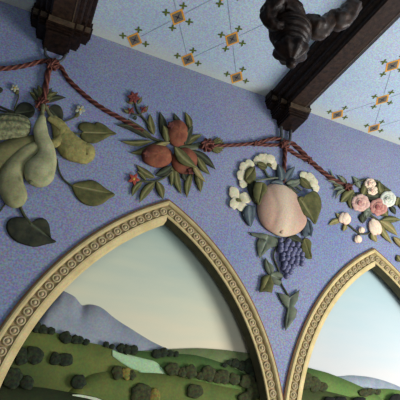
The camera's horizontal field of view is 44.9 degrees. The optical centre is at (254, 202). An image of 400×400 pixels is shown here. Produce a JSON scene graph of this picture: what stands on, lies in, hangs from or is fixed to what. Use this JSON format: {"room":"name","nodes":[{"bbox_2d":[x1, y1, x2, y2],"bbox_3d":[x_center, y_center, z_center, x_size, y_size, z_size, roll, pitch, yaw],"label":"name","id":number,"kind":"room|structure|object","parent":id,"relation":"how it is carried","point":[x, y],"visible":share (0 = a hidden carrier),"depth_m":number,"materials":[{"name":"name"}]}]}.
{"room":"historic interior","nodes":[
{"label":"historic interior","id":0,"kind":"room"},
{"bbox_2d":[0,1,399,393],"bbox_3d":[0.110,0.962,2.616,7.800,3.842,0.001,14,-30,-24],"label":"wall","id":1,"kind":"structure","parent":0,"point":[107,71],"depth_m":2.88,"materials":[{"name":"blue paint"}]},
{"bbox_2d":[10,84,18,109],"bbox_3d":[-1.276,-0.567,2.537,0.053,0.158,0.013,21,-33,-34],"label":"blossom","id":2,"kind":"object","parent":1,"relation":"attached to","point":[15,88],"visible":1,"depth_m":2.55,"materials":[{"name":"paint"}]},
{"bbox_2d":[0,113,30,139],"bbox_3d":[-1.280,-0.377,2.419,0.262,0.213,0.077,14,-30,-24],"label":"gourd","id":3,"kind":"object","parent":1,"relation":"attached to","point":[12,125],"visible":0.98,"depth_m":2.43,"materials":[{"name":"paint"}]},
{"bbox_2d":[0,135,34,171],"bbox_3d":[-1.233,-0.244,2.391,0.245,0.292,0.072,14,-30,-24],"label":"gourd","id":4,"kind":"object","parent":1,"relation":"attached to","point":[8,148],"visible":0.54,"depth_m":2.39,"materials":[{"name":"paint"}]},
{"bbox_2d":[0,142,37,207],"bbox_3d":[-1.170,-0.153,2.365,0.148,0.384,0.065,14,-30,-24],"label":"gourd","id":5,"kind":"object","parent":1,"relation":"attached to","point":[13,192],"visible":0.9,"depth_m":2.32,"materials":[{"name":"green paint"}]},
{"bbox_2d":[6,206,55,246],"bbox_3d":[-1.074,0.113,2.325,0.234,0.207,0.014,14,-30,-24],"label":"leaf","id":6,"kind":"object","parent":5,"relation":"attached to","point":[36,233],"visible":0.92,"depth_m":2.30,"materials":[{"name":"paint"}]},
{"bbox_2d":[14,102,34,117],"bbox_3d":[-1.219,-0.492,2.539,0.096,0.113,0.009,14,-30,-24],"label":"leaf","id":7,"kind":"object","parent":1,"relation":"attached to","point":[26,109],"visible":0.83,"depth_m":2.54,"materials":[{"name":"paint"}]},
{"bbox_2d":[24,115,56,187],"bbox_3d":[-1.081,-0.262,2.454,0.153,0.430,0.085,14,-30,-24],"label":"gourd","id":8,"kind":"object","parent":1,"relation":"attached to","point":[39,171],"visible":1,"depth_m":2.41,"materials":[{"name":"paint"}]},
{"bbox_2d":[49,104,62,119],"bbox_3d":[-1.084,-0.494,2.619,0.079,0.113,0.009,14,-30,-24],"label":"leaf","id":9,"kind":"object","parent":1,"relation":"attached to","point":[56,110],"visible":0.73,"depth_m":2.62,"materials":[{"name":"paint"}]},
{"bbox_2d":[57,159,114,205],"bbox_3d":[-0.899,-0.096,2.530,0.327,0.225,0.013,14,-30,-24],"label":"leaf","id":10,"kind":"object","parent":1,"relation":"attached to","point":[89,192],"visible":0.94,"depth_m":2.52,"materials":[{"name":"green paint"}]},
{"bbox_2d":[73,122,116,143],"bbox_3d":[-0.900,-0.396,2.678,0.251,0.150,0.014,14,-30,-24],"label":"leaf","id":11,"kind":"object","parent":1,"relation":"attached to","point":[96,132],"visible":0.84,"depth_m":2.67,"materials":[{"name":"green paint"}]},
{"bbox_2d":[0,199,282,399],"bbox_3d":[-0.525,0.850,2.308,1.526,1.944,0.080,14,-30,-24],"label":"arch frame","id":12,"kind":"object","parent":1,"relation":"attached to","point":[14,330],"visible":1,"depth_m":2.58,"materials":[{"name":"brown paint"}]},
{"bbox_2d":[118,111,169,154],"bbox_3d":[-0.653,-0.431,2.830,0.320,0.346,0.034,14,-30,-24],"label":"branch","id":13,"kind":"object","parent":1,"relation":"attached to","point":[162,121],"visible":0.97,"depth_m":2.83,"materials":[{"name":"green plant"}]},
{"bbox_2d":[123,91,150,127],"bbox_3d":[-0.697,-0.567,2.878,0.179,0.232,0.020,16,-30,-27],"label":"sprig","id":14,"kind":"object","parent":13,"relation":"attached to","point":[133,97],"visible":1,"depth_m":2.87,"materials":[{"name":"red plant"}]},
{"bbox_2d":[127,91,139,102],"bbox_3d":[-0.729,-0.640,2.889,0.078,0.093,0.008,14,-30,-24],"label":"flower","id":15,"kind":"object","parent":14,"relation":"on","point":[133,97],"depth_m":2.89,"materials":[{"name":"red paint"}]},
{"bbox_2d":[141,144,172,167],"bbox_3d":[-0.562,-0.283,2.792,0.186,0.163,0.034,14,-30,-24],"label":"pomegranate","id":16,"kind":"object","parent":13,"relation":"attached to","point":[157,156],"visible":1,"depth_m":2.77,"materials":[{"name":"paint"}]},
{"bbox_2d":[174,134,215,196],"bbox_3d":[-0.362,-0.242,2.895,0.291,0.471,0.060,14,-30,-24],"label":"branch","id":17,"kind":"object","parent":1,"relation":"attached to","point":[182,157],"visible":0.95,"depth_m":2.87,"materials":[{"name":"green paint"}]},
{"bbox_2d":[155,165,186,194],"bbox_3d":[-0.488,-0.144,2.793,0.190,0.172,0.010,14,-30,-24],"label":"branch","id":18,"kind":"object","parent":17,"relation":"attached to","point":[174,177],"visible":1,"depth_m":2.80,"materials":[{"name":"green paint"}]},
{"bbox_2d":[128,165,172,202],"bbox_3d":[-0.592,-0.108,2.714,0.250,0.258,0.018,14,-30,-24],"label":"sprig","id":19,"kind":"object","parent":18,"relation":"attached to","point":[143,173],"visible":1,"depth_m":2.71,"materials":[{"name":"green paint"}]},
{"bbox_2d":[128,174,139,184],"bbox_3d":[-0.671,-0.136,2.675,0.065,0.078,0.007,14,-30,-24],"label":"flower","id":20,"kind":"object","parent":19,"relation":"on","point":[133,179],"depth_m":2.67,"materials":[{"name":"red paint"}]},
{"bbox_2d":[167,120,187,146],"bbox_3d":[-0.468,-0.436,2.928,0.147,0.202,0.034,14,-30,-24],"label":"pomegranate","id":21,"kind":"object","parent":17,"relation":"attached to","point":[177,129],"visible":1,"depth_m":2.91,"materials":[{"name":"paint"}]},
{"bbox_2d":[162,112,192,144],"bbox_3d":[-0.472,-0.470,2.952,0.192,0.274,0.026,14,-30,-24],"label":"leaves","id":22,"kind":"object","parent":21,"relation":"attached to","point":[188,119],"visible":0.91,"depth_m":2.97,"materials":[{"name":"green plant"}]},
{"bbox_2d":[171,148,196,174],"bbox_3d":[-0.415,-0.259,2.872,0.161,0.194,0.034,14,-30,-24],"label":"pomegranate","id":23,"kind":"object","parent":17,"relation":"attached to","point":[178,167],"visible":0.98,"depth_m":2.84,"materials":[{"name":"paint"}]},
{"bbox_2d":[229,187,250,210],"bbox_3d":[-0.086,-0.023,2.961,0.152,0.159,0.015,14,-30,-24],"label":"blossom","id":24,"kind":"object","parent":1,"relation":"attached to","point":[235,202],"visible":1,"depth_m":2.96,"materials":[{"name":"paint"}]},
{"bbox_2d":[254,177,301,190],"bbox_3d":[0.150,-0.137,3.156,0.388,0.092,0.016,14,-30,-24],"label":"vine","id":25,"kind":"object","parent":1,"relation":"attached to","point":[263,179],"visible":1,"depth_m":3.14,"materials":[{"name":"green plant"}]},
{"bbox_2d":[237,159,255,187],"bbox_3d":[-0.050,-0.194,3.064,0.136,0.226,0.021,14,-30,-24],"label":"blossom","id":26,"kind":"object","parent":25,"relation":"attached to","point":[247,171],"visible":1,"depth_m":3.06,"materials":[{"name":"paint"}]},
{"bbox_2d":[247,181,255,202],"bbox_3d":[-0.017,-0.111,3.054,0.087,0.235,0.009,14,-30,-24],"label":"leaf","id":27,"kind":"object","parent":25,"relation":"attached to","point":[249,186],"visible":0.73,"depth_m":3.03,"materials":[{"name":"paint"}]},
{"bbox_2d":[253,153,276,177],"bbox_3d":[0.077,-0.256,3.173,0.186,0.183,0.028,14,-30,-24],"label":"blossom","id":28,"kind":"object","parent":25,"relation":"attached to","point":[264,160],"visible":1,"depth_m":3.18,"materials":[{"name":"paint"}]},
{"bbox_2d":[277,236,304,278],"bbox_3d":[0.231,0.325,2.973,0.203,0.320,0.034,14,-30,-24],"label":"grape bunch","id":29,"kind":"object","parent":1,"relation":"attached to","point":[287,251],"visible":0.99,"depth_m":2.96,"materials":[{"name":"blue paint"}]},
{"bbox_2d":[250,233,284,257],"bbox_3d":[0.079,0.268,2.925,0.254,0.169,0.014,14,-30,-24],"label":"leaf","id":30,"kind":"object","parent":29,"relation":"attached to","point":[265,241],"visible":1,"depth_m":2.92,"materials":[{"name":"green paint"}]},
{"bbox_2d":[259,243,283,292],"bbox_3d":[0.106,0.384,2.881,0.174,0.343,0.020,14,-30,-24],"label":"leaves","id":31,"kind":"object","parent":29,"relation":"attached to","point":[268,281],"visible":0.98,"depth_m":2.85,"materials":[{"name":"paint"}]},
{"bbox_2d":[277,282,299,330],"bbox_3d":[0.204,0.592,2.838,0.160,0.334,0.017,14,-30,-24],"label":"leaf","id":32,"kind":"object","parent":31,"relation":"attached to","point":[289,302],"visible":1,"depth_m":2.82,"materials":[{"name":"paint"}]},
{"bbox_2d":[301,238,311,258],"bbox_3d":[0.336,0.288,3.065,0.084,0.142,0.009,14,-30,-24],"label":"leaf","id":33,"kind":"object","parent":29,"relation":"attached to","point":[306,246],"visible":1,"depth_m":3.06,"materials":[{"name":"green paint"}]},
{"bbox_2d":[299,171,318,191],"bbox_3d":[0.381,-0.155,3.298,0.175,0.144,0.021,14,-30,-24],"label":"blossom","id":34,"kind":"object","parent":1,"relation":"attached to","point":[308,180],"visible":1,"depth_m":3.30,"materials":[{"name":"paint"}]},
{"bbox_2d":[283,248,399,399],"bbox_3d":[0.824,1.192,2.935,1.526,1.944,0.080,14,-30,-24],"label":"arch frame","id":35,"kind":"object","parent":1,"relation":"attached to","point":[372,259],"visible":1,"depth_m":2.96,"materials":[{"name":"brown paint"}]},
{"bbox_2d":[0,0,399,144],"bbox_3d":[1.265,-1.745,1.605,7.800,0.123,5.200,14,-30,-24],"label":"ceiling","id":36,"kind":"structure","parent":0,"point":[228,41],"depth_m":3.04,"materials":[{"name":"blue paint"}]},
{"bbox_2d":[30,0,97,55],"bbox_3d":[-0.012,-1.933,0.882,0.340,0.240,4.900,14,-30,-24],"label":"ceiling beam","id":37,"kind":"structure","parent":36,"relation":"attached to","point":[62,26],"depth_m":2.68,"materials":[{"name":"brown wood"}]},
{"bbox_2d":[44,47,66,62],"bbox_3d":[-1.147,-0.849,2.743,0.126,0.104,0.017,14,-30,-24],"label":"ring","id":38,"kind":"object","parent":37,"relation":"hanging from","point":[45,49],"visible":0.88,"depth_m":2.73,"materials":[{"name":"grey metal"}]},
{"bbox_2d":[0,58,48,70],"bbox_3d":[-1.289,-0.754,2.622,0.299,0.217,0.032,14,-30,-24],"label":"swag","id":39,"kind":"object","parent":38,"relation":"hanging from","point":[44,60],"visible":0.89,"depth_m":2.63},
{"bbox_2d":[35,58,58,110],"bbox_3d":[-1.144,-0.653,2.640,0.076,0.382,0.054,14,-30,-24],"label":"cord","id":40,"kind":"object","parent":38,"relation":"hanging from","point":[51,62],"visible":0.98,"depth_m":2.64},
{"bbox_2d":[30,85,65,102],"bbox_3d":[-1.137,-0.592,2.631,0.183,0.117,0.011,13,-29,-22],"label":"leaf collar","id":41,"kind":"object","parent":40,"relation":"attached to","point":[52,97],"visible":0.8,"depth_m":2.63,"materials":[{"name":"green paint"}]},
{"bbox_2d":[40,104,55,118],"bbox_3d":[-1.105,-0.472,2.560,0.094,0.121,0.029,20,-32,-33],"label":"stalks","id":42,"kind":"object","parent":40,"relation":"hanging from","point":[43,106],"visible":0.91,"depth_m":2.56,"materials":[{"name":"paint"}]},
{"bbox_2d":[47,116,65,147],"bbox_3d":[-1.054,-0.373,2.533,0.109,0.180,0.025,14,-30,-24],"label":"gourd","id":43,"kind":"object","parent":42,"relation":"hanging from","point":[59,125],"visible":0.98,"depth_m":2.54,"materials":[{"name":"yellow paint"}]},
{"bbox_2d":[51,115,94,163],"bbox_3d":[-0.986,-0.337,2.580,0.264,0.250,0.082,14,-30,-24],"label":"gourd","id":44,"kind":"object","parent":42,"relation":"hanging from","point":[72,148],"visible":0.96,"depth_m":2.54,"materials":[{"name":"yellow paint"}]},
{"bbox_2d":[64,105,84,121],"bbox_3d":[-1.009,-0.495,2.659,0.118,0.153,0.017,14,-30,-24],"label":"blossom","id":45,"kind":"object","parent":44,"relation":"attached to","point":[80,109],"visible":0.93,"depth_m":2.68,"materials":[{"name":"paint"}]},
{"bbox_2d":[55,63,143,131],"bbox_3d":[-0.900,-0.613,2.782,0.558,0.314,0.032,14,-30,-24],"label":"swag","id":46,"kind":"object","parent":38,"relation":"hanging from","point":[69,80],"visible":0.88,"depth_m":2.74},
{"bbox_2d":[259,0,361,68],"bbox_3d":[0.211,-0.938,1.955,0.421,1.042,0.180,12,-29,-21],"label":"pendant","id":47,"kind":"object","parent":36,"relation":"hanging from","point":[290,29],"visible":1,"depth_m":1.72,"materials":[{"name":"brown wood"}]},
{"bbox_2d":[265,0,399,132],"bbox_3d":[1.368,-1.584,1.523,0.340,0.240,4.900,14,-30,-24],"label":"ceiling beam","id":48,"kind":"structure","parent":36,"relation":"attached to","point":[290,101],"depth_m":3.00,"materials":[{"name":"brown wood"}]},
{"bbox_2d":[279,126,291,144],"bbox_3d":[0.222,-0.469,3.362,0.104,0.181,0.023,14,-30,-24],"label":"ring","id":49,"kind":"object","parent":48,"relation":"hanging from","point":[280,127],"visible":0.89,"depth_m":3.36,"materials":[{"name":"grey metal"}]},
{"bbox_2d":[199,136,284,148],"bbox_3d":[-0.068,-0.396,3.164,0.629,0.283,0.036,14,-30,-24],"label":"swag","id":50,"kind":"object","parent":49,"relation":"hanging from","point":[276,138],"visible":0.94,"depth_m":3.17},
{"bbox_2d":[201,137,223,153],"bbox_3d":[-0.260,-0.374,3.024,0.173,0.151,0.044,14,-30,-24],"label":"flower","id":51,"kind":"object","parent":50,"relation":"attached to","point":[206,143],"visible":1,"depth_m":3.00,"materials":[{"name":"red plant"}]},
{"bbox_2d":[256,142,280,146],"bbox_3d":[0.108,-0.402,3.273,0.242,0.095,0.028,14,-30,-24],"label":"loop","id":52,"kind":"object","parent":49,"relation":"hanging from","point":[260,144],"visible":0.8,"depth_m":3.26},
{"bbox_2d":[280,139,289,182],"bbox_3d":[0.207,-0.288,3.264,0.080,0.340,0.047,14,-30,-24],"label":"cord","id":53,"kind":"object","parent":49,"relation":"hanging from","point":[284,144],"visible":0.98,"depth_m":3.29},
{"bbox_2d":[276,164,284,179],"bbox_3d":[0.183,-0.205,3.200,0.077,0.128,0.018,14,-30,-24],"label":"leaf","id":54,"kind":"object","parent":53,"relation":"attached to","point":[280,172],"visible":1,"depth_m":3.19,"materials":[{"name":"blue paint"}]},
{"bbox_2d":[257,184,306,236],"bbox_3d":[0.193,0.035,3.071,0.372,0.378,0.056,14,-30,-24],"label":"peach","id":55,"kind":"object","parent":53,"relation":"hanging from","point":[279,211],"visible":0.92,"depth_m":3.03,"materials":[{"name":"pink paint"}]},
{"bbox_2d":[241,205,255,226],"bbox_3d":[-0.032,0.073,2.944,0.099,0.148,0.022,14,-30,-24],"label":"leaf","id":56,"kind":"object","parent":55,"relation":"attached to","point":[248,213],"visible":1,"depth_m":2.94,"materials":[{"name":"blue paint"}]},
{"bbox_2d":[253,182,266,204],"bbox_3d":[0.038,-0.062,3.016,0.102,0.170,0.009,14,-30,-24],"label":"leaf","id":57,"kind":"object","parent":55,"relation":"attached to","point":[260,188],"visible":1,"depth_m":3.02,"materials":[{"name":"green paint"}]},
{"bbox_2d":[286,179,299,187],"bbox_3d":[0.275,-0.141,3.221,0.138,0.097,0.016,14,-30,-24],"label":"leaf","id":58,"kind":"object","parent":55,"relation":"attached to","point":[292,182],"visible":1,"depth_m":3.21,"materials":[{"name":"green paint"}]},
{"bbox_2d":[302,219,312,237],"bbox_3d":[0.349,0.167,3.128,0.096,0.141,0.009,14,-30,-24],"label":"leaf","id":59,"kind":"object","parent":55,"relation":"attached to","point":[307,230],"visible":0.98,"depth_m":3.12,"materials":[{"name":"blue paint"}]},
{"bbox_2d":[297,191,321,223],"bbox_3d":[0.367,0.018,3.169,0.198,0.251,0.009,14,-30,-24],"label":"leaf","id":60,"kind":"object","parent":55,"relation":"attached to","point":[310,204],"visible":1,"depth_m":3.17,"materials":[{"name":"green paint"}]},
{"bbox_2d":[283,167,294,181],"bbox_3d":[0.235,-0.201,3.230,0.106,0.148,0.016,14,-30,-24],"label":"leaf","id":61,"kind":"object","parent":53,"relation":"attached to","point":[288,175],"visible":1,"depth_m":3.23,"materials":[{"name":"blue paint"}]},
{"bbox_2d":[287,147,307,161],"bbox_3d":[0.299,-0.342,3.356,0.206,0.073,0.033,14,-30,-24],"label":"loop","id":62,"kind":"object","parent":49,"relation":"hanging from","point":[290,150],"visible":0.88,"depth_m":3.34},
{"bbox_2d":[286,140,349,188],"bbox_3d":[0.458,-0.270,3.413,0.551,0.264,0.041,14,-30,-24],"label":"swag","id":63,"kind":"object","parent":49,"relation":"hanging from","point":[299,149],"visible":0.94,"depth_m":3.38},
{"bbox_2d":[327,170,346,198],"bbox_3d":[0.594,-0.127,3.419,0.188,0.245,0.010,14,-30,-24],"label":"branch","id":64,"kind":"object","parent":63,"relation":"attached to","point":[340,188],"visible":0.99,"depth_m":3.42,"materials":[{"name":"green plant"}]},
{"bbox_2d":[340,176,394,217],"bbox_3d":[0.850,-0.034,3.530,0.541,0.370,0.024,14,-30,-24],"label":"branch","id":65,"kind":"object","parent":63,"relation":"attached to","point":[346,195],"visible":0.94,"depth_m":3.53,"materials":[{"name":"paint"}]},
{"bbox_2d":[351,194,369,211],"bbox_3d":[0.774,-0.007,3.450,0.177,0.157,0.025,14,-30,-24],"label":"rose","id":66,"kind":"object","parent":65,"relation":"attached to","point":[360,202],"visible":1,"depth_m":3.44,"materials":[{"name":"pink paint"}]},
{"bbox_2d":[370,198,386,215],"bbox_3d":[0.924,0.026,3.519,0.178,0.163,0.025,14,-30,-24],"label":"rose","id":67,"kind":"object","parent":65,"relation":"attached to","point":[377,207],"visible":1,"depth_m":3.50,"materials":[{"name":"pink paint"}]},
{"bbox_2d":[359,211,399,261],"bbox_3d":[0.921,0.229,3.445,0.412,0.364,0.020,14,-30,-24],"label":"branch","id":68,"kind":"object","parent":65,"relation":"attached to","point":[386,222],"visible":0.99,"depth_m":3.48,"materials":[{"name":"green paint"}]},
{"bbox_2d":[329,213,369,234],"bbox_3d":[0.674,0.161,3.333,0.388,0.148,0.013,14,-30,-24],"label":"sprig","id":69,"kind":"object","parent":68,"relation":"attached to","point":[334,221],"visible":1,"depth_m":3.30,"materials":[{"name":"green plant"}]},
{"bbox_2d":[338,212,350,224],"bbox_3d":[0.630,0.104,3.320,0.111,0.100,0.016,14,-30,-24],"label":"rosebud","id":70,"kind":"object","parent":69,"relation":"attached to","point":[345,218],"visible":1,"depth_m":3.31,"materials":[{"name":"beige paint"}]},
{"bbox_2d":[368,218,381,234],"bbox_3d":[0.869,0.174,3.427,0.121,0.139,0.016,14,-30,-24],"label":"rosebud","id":71,"kind":"object","parent":69,"relation":"attached to","point":[375,228],"visible":1,"depth_m":3.42,"materials":[{"name":"beige paint"}]},
{"bbox_2d":[380,191,395,206],"bbox_3d":[1.014,-0.036,3.600,0.170,0.155,0.024,14,-30,-24],"label":"rose","id":72,"kind":"object","parent":65,"relation":"attached to","point":[388,198],"visible":1,"depth_m":3.59,"materials":[{"name":"white paint"}]},
{"label":"outside","id":73,"kind":"structure","parent":0,"visible":0},
{"bbox_2d":[64,224,248,352],"bbox_3d":[-0.557,0.897,2.383,1.432,1.826,0.012,14,-30,-24],"label":"sky","id":74,"kind":"structure","parent":73,"point":[152,283],"depth_m":2.61,"materials":[{"name":"beige paint"}]},
{"bbox_2d":[308,269,399,386],"bbox_3d":[0.769,1.233,2.999,1.432,1.826,0.012,14,-30,-24],"label":"sky","id":75,"kind":"structure","parent":73,"point":[360,335],"depth_m":3.14,"materials":[{"name":"blue paint"}]},
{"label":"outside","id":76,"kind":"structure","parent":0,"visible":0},
{"bbox_2d":[239,374,254,388],"bbox_3d":[-0.038,0.968,2.596,0.098,0.077,0.012,14,-30,-24],"label":"tree","id":77,"kind":"object","parent":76,"point":[247,380],"visible":1,"depth_m":2.59,"materials":[{"name":"green plant"}]},
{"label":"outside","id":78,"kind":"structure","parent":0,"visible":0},
{"bbox_2d":[112,350,164,373],"bbox_3d":[-0.572,0.805,2.388,0.295,0.120,0.009,14,-30,-24],"label":"field","id":79,"kind":"structure","parent":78,"point":[142,365],"depth_m":2.38,"materials":[{"name":"paint"}]},
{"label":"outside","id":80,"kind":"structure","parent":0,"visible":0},
{"bbox_2d":[145,348,250,373],"bbox_3d":[-0.273,1.124,2.418,0.787,0.762,0.009,14,-30,-24],"label":"hill","id":81,"kind":"structure","parent":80,"point":[222,356],"depth_m":2.61,"materials":[{"name":"paint"}]},
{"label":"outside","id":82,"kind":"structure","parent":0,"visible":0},
{"bbox_2d":[129,351,246,390],"bbox_3d":[-0.287,1.137,2.396,0.825,0.719,0.009,14,-30,-24],"label":"hill","id":83,"kind":"structure","parent":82,"point":[183,360],"depth_m":2.52,"materials":[{"name":"paint"}]},
{"bbox_2d":[244,358,253,373],"bbox_3d":[-0.019,0.906,2.654,0.096,0.086,0.013,14,-30,-24],"label":"tree","id":84,"kind":"object","parent":83,"relation":"on","point":[249,368],"visible":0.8,"depth_m":2.65,"materials":[{"name":"green paint"}]},
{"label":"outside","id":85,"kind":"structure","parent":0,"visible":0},
{"bbox_2d":[2,331,138,391],"bbox_3d":[-0.866,0.960,2.135,0.700,0.781,0.009,14,-30,-24],"label":"hill","id":86,"kind":"structure","parent":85,"point":[90,359],"depth_m":2.23,"materials":[{"name":"green paint"}]},
{"bbox_2d":[15,347,27,365],"bbox_3d":[-1.049,0.686,2.146,0.068,0.082,0.012,14,-30,-24],"label":"tree","id":87,"kind":"object","parent":86,"relation":"on","point":[20,359],"visible":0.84,"depth_m":2.14,"materials":[{"name":"green paint"}]},
{"bbox_2d":[26,346,43,364],"bbox_3d":[-0.998,0.692,2.171,0.082,0.082,0.013,14,-30,-24],"label":"tree","id":88,"kind":"object","parent":86,"relation":"on","point":[35,355],"visible":1,"depth_m":2.17,"materials":[{"name":"green paint"}]},
{"bbox_2d":[49,352,60,364],"bbox_3d":[-0.914,0.718,2.209,0.058,0.060,0.012,14,-30,-24],"label":"tree","id":89,"kind":"object","parent":86,"relation":"on","point":[54,358],"visible":1,"depth_m":2.20,"materials":[{"name":"green paint"}]},
{"bbox_2d":[59,331,71,343],"bbox_3d":[-0.894,0.636,2.268,0.064,0.061,0.012,14,-30,-24],"label":"tree","id":90,"kind":"object","parent":86,"relation":"on","point":[65,337],"visible":1,"depth_m":2.26,"materials":[{"name":"green paint"}]},
{"bbox_2d":[59,353,72,366],"bbox_3d":[-0.881,0.728,2.223,0.074,0.061,0.012,14,-30,-24],"label":"tree","id":91,"kind":"object","parent":86,"relation":"on","point":[66,358],"visible":1,"depth_m":2.22,"materials":[{"name":"green paint"}]},
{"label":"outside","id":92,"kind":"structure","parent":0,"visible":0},
{"bbox_2d":[70,371,259,399],"bbox_3d":[-0.391,1.153,2.311,1.072,0.611,0.009,14,-30,-24],"label":"hill","id":93,"kind":"structure","parent":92,"point":[102,385],"depth_m":2.38,"materials":[{"name":"green paint"}]},
{"bbox_2d":[111,366,122,379],"bbox_3d":[-0.658,0.818,2.305,0.067,0.068,0.013,14,-30,-24],"label":"tree","id":94,"kind":"object","parent":93,"relation":"on","point":[117,372],"visible":1,"depth_m":2.30,"materials":[{"name":"green paint"}]},
{"bbox_2d":[122,367,129,380],"bbox_3d":[-0.623,0.828,2.321,0.054,0.064,0.010,14,-30,-24],"label":"tree","id":95,"kind":"object","parent":93,"relation":"on","point":[126,371],"visible":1,"depth_m":2.32,"materials":[{"name":"paint"}]},
{"bbox_2d":[130,383,150,399],"bbox_3d":[-0.544,0.924,2.318,0.112,0.100,0.012,14,-30,-24],"label":"tree","id":96,"kind":"object","parent":93,"relation":"on","point":[140,391],"visible":1,"depth_m":2.32,"materials":[{"name":"green paint"}]},
{"bbox_2d":[150,388,159,399],"bbox_3d":[-0.487,0.942,2.342,0.059,0.071,0.012,14,-30,-24],"label":"tree","id":97,"kind":"object","parent":93,"relation":"on","point":[155,394],"visible":1,"depth_m":2.34,"materials":[{"name":"paint"}]},
{"bbox_2d":[164,363,179,375],"bbox_3d":[-0.419,0.845,2.433,0.085,0.066,0.012,14,-30,-24],"label":"tree","id":98,"kind":"object","parent":93,"relation":"on","point":[171,369],"visible":1,"depth_m":2.43,"materials":[{"name":"green paint"}]},
{"bbox_2d":[185,364,196,378],"bbox_3d":[-0.327,0.871,2.473,0.074,0.077,0.013,14,-30,-24],"label":"tree","id":99,"kind":"object","parent":93,"relation":"on","point":[191,370],"visible":1,"depth_m":2.47,"materials":[{"name":"green paint"}]},
{"bbox_2d":[187,384,202,398],"bbox_3d":[-0.301,0.961,2.443,0.092,0.072,0.012,14,-30,-24],"label":"tree","id":100,"kind":"object","parent":93,"relation":"on","point":[194,391],"visible":1,"depth_m":2.44,"materials":[{"name":"green paint"}]},
{"bbox_2d":[201,365,215,382],"bbox_3d":[-0.242,0.895,2.512,0.087,0.088,0.012,14,-30,-24],"label":"tree","id":101,"kind":"object","parent":93,"relation":"on","point":[208,372],"visible":1,"depth_m":2.51,"materials":[{"name":"green paint"}]},
{"bbox_2d":[217,369,229,384],"bbox_3d":[-0.165,0.924,2.543,0.088,0.076,0.013,14,-30,-24],"label":"tree","id":102,"kind":"object","parent":93,"relation":"on","point":[224,375],"visible":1,"depth_m":2.54,"materials":[{"name":"green paint"}]},
{"bbox_2d":[229,372,239,384],"bbox_3d":[-0.107,0.943,2.567,0.071,0.068,0.012,14,-30,-24],"label":"tree","id":103,"kind":"object","parent":93,"relation":"on","point":[234,379],"visible":1,"depth_m":2.56,"materials":[{"name":"green plant"}]},
{"bbox_2d":[237,391,251,399],"bbox_3d":[-0.049,1.040,2.554,0.087,0.068,0.013,14,-30,-24],"label":"tree","id":104,"kind":"object","parent":93,"relation":"on","point":[243,396],"visible":1,"depth_m":2.55,"materials":[{"name":"green paint"}]},
{"bbox_2d":[246,382,259,399],"bbox_3d":[0.002,1.017,2.595,0.097,0.094,0.012,14,-30,-24],"label":"tree","id":105,"kind":"object","parent":93,"relation":"on","point":[253,390],"visible":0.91,"depth_m":2.59,"materials":[{"name":"green paint"}]},
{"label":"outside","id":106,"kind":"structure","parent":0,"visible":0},
{"bbox_2d":[0,384,102,399],"bbox_3d":[-0.915,1.061,2.043,0.548,0.516,0.009,14,-30,-24],"label":"hill","id":107,"kind":"structure","parent":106,"point":[36,393],"depth_m":2.12,"materials":[{"name":"paint"}]},
{"bbox_2d":[3,368,22,389],"bbox_3d":[-1.054,0.766,2.091,0.079,0.091,0.012,14,-30,-24],"label":"tree","id":108,"kind":"object","parent":107,"relation":"on","point":[12,379],"visible":0.95,"depth_m":2.09,"materials":[{"name":"green paint"}]},
{"bbox_2d":[20,375,33,389],"bbox_3d":[-1.003,0.791,2.108,0.060,0.062,0.012,14,-30,-24],"label":"tree","id":109,"kind":"object","parent":107,"relation":"on","point":[27,382],"visible":1,"depth_m":2.11,"materials":[{"name":"green paint"}]},
{"bbox_2d":[71,375,86,388],"bbox_3d":[-0.809,0.824,2.207,0.073,0.065,0.012,14,-30,-24],"label":"tree","id":110,"kind":"object","parent":107,"relation":"on","point":[78,381],"visible":1,"depth_m":2.20,"materials":[{"name":"green plant"}]},
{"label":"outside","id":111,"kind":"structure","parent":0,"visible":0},
{"bbox_2d":[376,389,399,399],"bbox_3d":[0.827,1.460,2.895,0.495,0.630,0.009,14,-30,-24],"label":"hill","id":112,"kind":"structure","parent":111,"point":[385,394],"depth_m":3.03,"materials":[{"name":"paint"}]},
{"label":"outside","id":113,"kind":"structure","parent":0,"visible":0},
{"bbox_2d":[307,368,381,399],"bbox_3d":[0.484,1.327,2.752,0.705,0.726,0.009,14,-30,-24],"label":"hill","id":114,"kind":"structure","parent":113,"point":[337,385],"depth_m":2.88,"materials":[{"name":"paint"}]},
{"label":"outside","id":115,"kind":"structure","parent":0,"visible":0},
{"bbox_2d":[301,388,352,399],"bbox_3d":[0.437,1.369,2.695,0.606,0.598,0.009,14,-30,-24],"label":"hill","id":116,"kind":"structure","parent":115,"point":[307,394],"depth_m":2.78,"materials":[{"name":"paint"}]},
{"bbox_2d":[303,373,311,389],"bbox_3d":[0.302,1.034,2.776,0.098,0.098,0.012,14,-30,-24],"label":"tree","id":117,"kind":"object","parent":116,"relation":"on","point":[308,379],"visible":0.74,"depth_m":2.77,"materials":[{"name":"green plant"}]},
{"bbox_2d":[310,376,320,391],"bbox_3d":[0.359,1.059,2.796,0.084,0.092,0.013,14,-30,-24],"label":"tree","id":118,"kind":"object","parent":116,"relation":"on","point":[315,385],"visible":1,"depth_m":2.79,"materials":[{"name":"green paint"}]},
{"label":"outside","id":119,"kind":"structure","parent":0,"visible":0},
{"bbox_2d":[38,291,167,352],"bbox_3d":[-0.723,0.922,2.256,0.741,0.962,0.009,14,-30,-24],"label":"mountain","id":120,"kind":"structure","parent":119,"point":[94,323],"depth_m":2.37,"materials":[{"name":"blue paint"}]},
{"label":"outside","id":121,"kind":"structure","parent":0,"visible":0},
{"bbox_2d":[338,375,399,389],"bbox_3d":[0.758,1.417,2.885,0.661,0.694,0.009,14,-30,-24],"label":"mountain","id":122,"kind":"structure","parent":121,"point":[363,381],"depth_m":3.01,"materials":[{"name":"blue paint"}]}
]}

